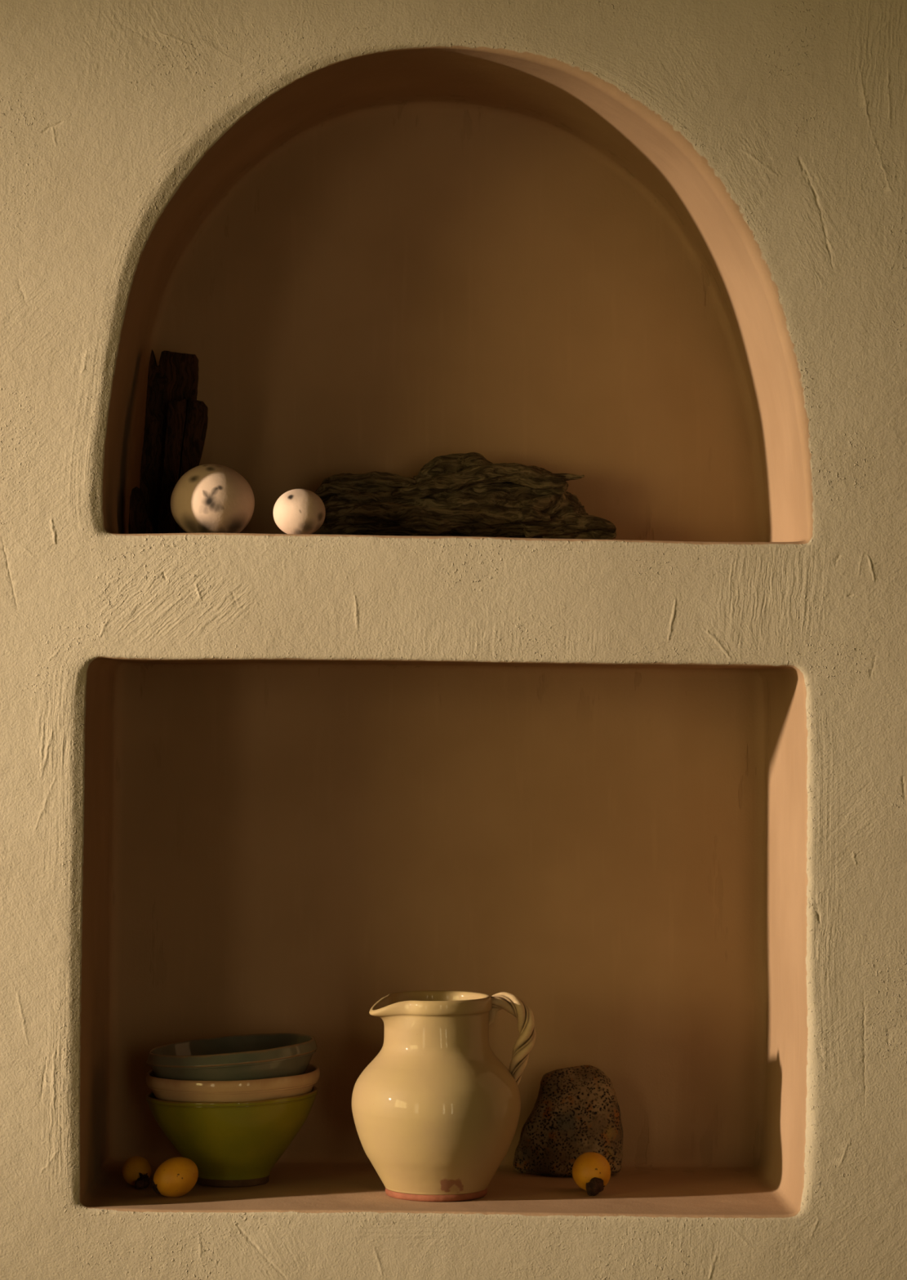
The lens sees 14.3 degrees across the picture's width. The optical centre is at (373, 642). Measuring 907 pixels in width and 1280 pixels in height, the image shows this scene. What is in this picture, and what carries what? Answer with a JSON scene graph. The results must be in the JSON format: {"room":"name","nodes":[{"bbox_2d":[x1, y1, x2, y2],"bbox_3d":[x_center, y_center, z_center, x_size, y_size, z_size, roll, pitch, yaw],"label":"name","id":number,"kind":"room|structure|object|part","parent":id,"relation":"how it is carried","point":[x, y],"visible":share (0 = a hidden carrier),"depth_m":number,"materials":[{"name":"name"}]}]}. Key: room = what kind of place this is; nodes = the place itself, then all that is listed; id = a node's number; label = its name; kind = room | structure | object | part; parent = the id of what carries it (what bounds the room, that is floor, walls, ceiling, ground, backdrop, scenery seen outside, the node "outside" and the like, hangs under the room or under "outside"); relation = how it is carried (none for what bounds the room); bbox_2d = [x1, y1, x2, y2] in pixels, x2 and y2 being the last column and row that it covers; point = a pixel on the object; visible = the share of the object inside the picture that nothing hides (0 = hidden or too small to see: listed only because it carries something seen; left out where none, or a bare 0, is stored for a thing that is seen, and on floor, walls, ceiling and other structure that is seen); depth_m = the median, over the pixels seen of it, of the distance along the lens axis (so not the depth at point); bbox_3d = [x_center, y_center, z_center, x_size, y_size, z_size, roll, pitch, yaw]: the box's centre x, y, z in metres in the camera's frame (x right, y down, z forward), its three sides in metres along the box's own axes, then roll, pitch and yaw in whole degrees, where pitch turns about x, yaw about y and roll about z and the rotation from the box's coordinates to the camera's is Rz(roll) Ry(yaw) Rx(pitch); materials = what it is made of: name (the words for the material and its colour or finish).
{"room":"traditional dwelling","nodes":[
{"label":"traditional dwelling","id":0,"kind":"room"},
{"bbox_2d":[0,0,906,1279],"bbox_3d":[0.091,0.000,4.215,2.964,2.600,0.373,0,0,0],"label":"wall","id":1,"kind":"structure","parent":0,"point":[644,788],"depth_m":4.15,"materials":[{"name":"paint"}]},
{"bbox_2d":[121,1155,151,1189],"bbox_3d":[-0.275,0.614,4.194,0.034,0.034,0.051,0,0,0],"label":"loquat","id":2,"kind":"object","parent":1,"relation":"in","point":[136,1170],"visible":1,"depth_m":4.19,"materials":[{"name":"orange food"}]},
{"bbox_3d":[-0.267,0.623,4.180,0.017,0.015,0.023,0,0,0],"label":"stem","id":3,"kind":"part","parent":2,"relation":"part of","materials":[{"name":"brown plant"}]},
{"bbox_2d":[128,349,208,533],"bbox_3d":[-0.241,-0.234,4.267,0.091,0.225,0.097,0,0,0],"label":"timber offcut","id":4,"kind":"object","parent":1,"relation":"on","point":[175,428],"visible":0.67,"depth_m":4.27,"materials":[{"name":"brown wood"}]},
{"bbox_2d":[151,1156,198,1197],"bbox_3d":[-0.227,0.610,4.130,0.053,0.046,0.044,0,0,0],"label":"loquat","id":5,"kind":"object","parent":1,"relation":"in","point":[175,1177],"visible":1,"depth_m":4.11,"materials":[{"name":"orange food"}]},
{"bbox_2d":[170,463,254,533],"bbox_3d":[-0.183,-0.163,4.118,0.096,0.080,0.095,0,0,0],"label":"ball","id":6,"kind":"object","parent":1,"relation":"in","point":[208,498],"visible":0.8,"depth_m":4.08,"materials":[{"name":"ceramic"}]},
{"bbox_2d":[146,1085,317,1186],"bbox_3d":[-0.166,0.577,4.242,0.201,0.109,0.201,0,0,-16],"label":"bowl","id":7,"kind":"object","parent":1,"relation":"on","point":[229,1144],"visible":0.84,"depth_m":4.18,"materials":[{"name":"green ceramic"}]},
{"bbox_2d":[146,1063,319,1102],"bbox_3d":[-0.165,0.553,4.242,0.204,0.108,0.204,0,0,-21],"label":"bowl","id":8,"kind":"object","parent":7,"relation":"on","point":[163,1089],"visible":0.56,"depth_m":4.16,"materials":[{"name":"beige ceramic"}]},
{"bbox_2d":[146,1032,317,1080],"bbox_3d":[-0.166,0.522,4.242,0.201,0.119,0.201,0,0,11],"label":"bowl","id":9,"kind":"object","parent":8,"relation":"on","point":[256,1055],"visible":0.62,"depth_m":4.18,"materials":[{"name":"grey ceramic"}]},
{"bbox_2d":[273,488,325,533],"bbox_3d":[-0.084,-0.147,4.092,0.059,0.053,0.057,0,0,0],"label":"ball","id":10,"kind":"object","parent":1,"relation":"in","point":[296,511],"visible":0.9,"depth_m":4.07,"materials":[{"name":"ceramic"}]},
{"bbox_2d":[351,990,536,1201],"bbox_3d":[0.072,0.517,4.155,0.194,0.232,0.194,0,0,32],"label":"pitcher","id":11,"kind":"object","parent":1,"relation":"on","point":[436,1113],"visible":1,"depth_m":4.09,"materials":[{"name":"beige ceramic"}]},
{"bbox_3d":[0.157,0.457,4.158,0.060,0.110,0.022,0,0,-5],"label":"handle","id":12,"kind":"part","parent":11,"relation":"part of","materials":[{"name":"ceramic"}]},
{"bbox_2d":[312,452,616,539],"bbox_3d":[0.103,-0.173,4.319,0.372,0.107,0.085,0,0,0],"label":"driftwood log","id":13,"kind":"object","parent":1,"relation":"on","point":[460,494],"visible":0.97,"depth_m":4.30,"materials":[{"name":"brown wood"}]},
{"bbox_2d":[512,1065,622,1176],"bbox_3d":[0.233,0.571,4.339,0.133,0.128,0.088,0,0,0],"label":"stone","id":14,"kind":"object","parent":1,"relation":"on","point":[575,1112],"visible":0.97,"depth_m":4.31,"materials":[{"name":"brown stone"}]},
{"bbox_2d":[572,1151,610,1195],"bbox_3d":[0.252,0.614,4.186,0.045,0.046,0.065,0,0,0],"label":"loquat","id":15,"kind":"object","parent":1,"relation":"in","point":[591,1171],"visible":1,"depth_m":4.18,"materials":[{"name":"orange food"}]},
{"bbox_3d":[0.255,0.626,4.167,0.018,0.020,0.029,0,0,35],"label":"stem","id":16,"kind":"part","parent":15,"relation":"part of","materials":[{"name":"brown plant"}]}
]}

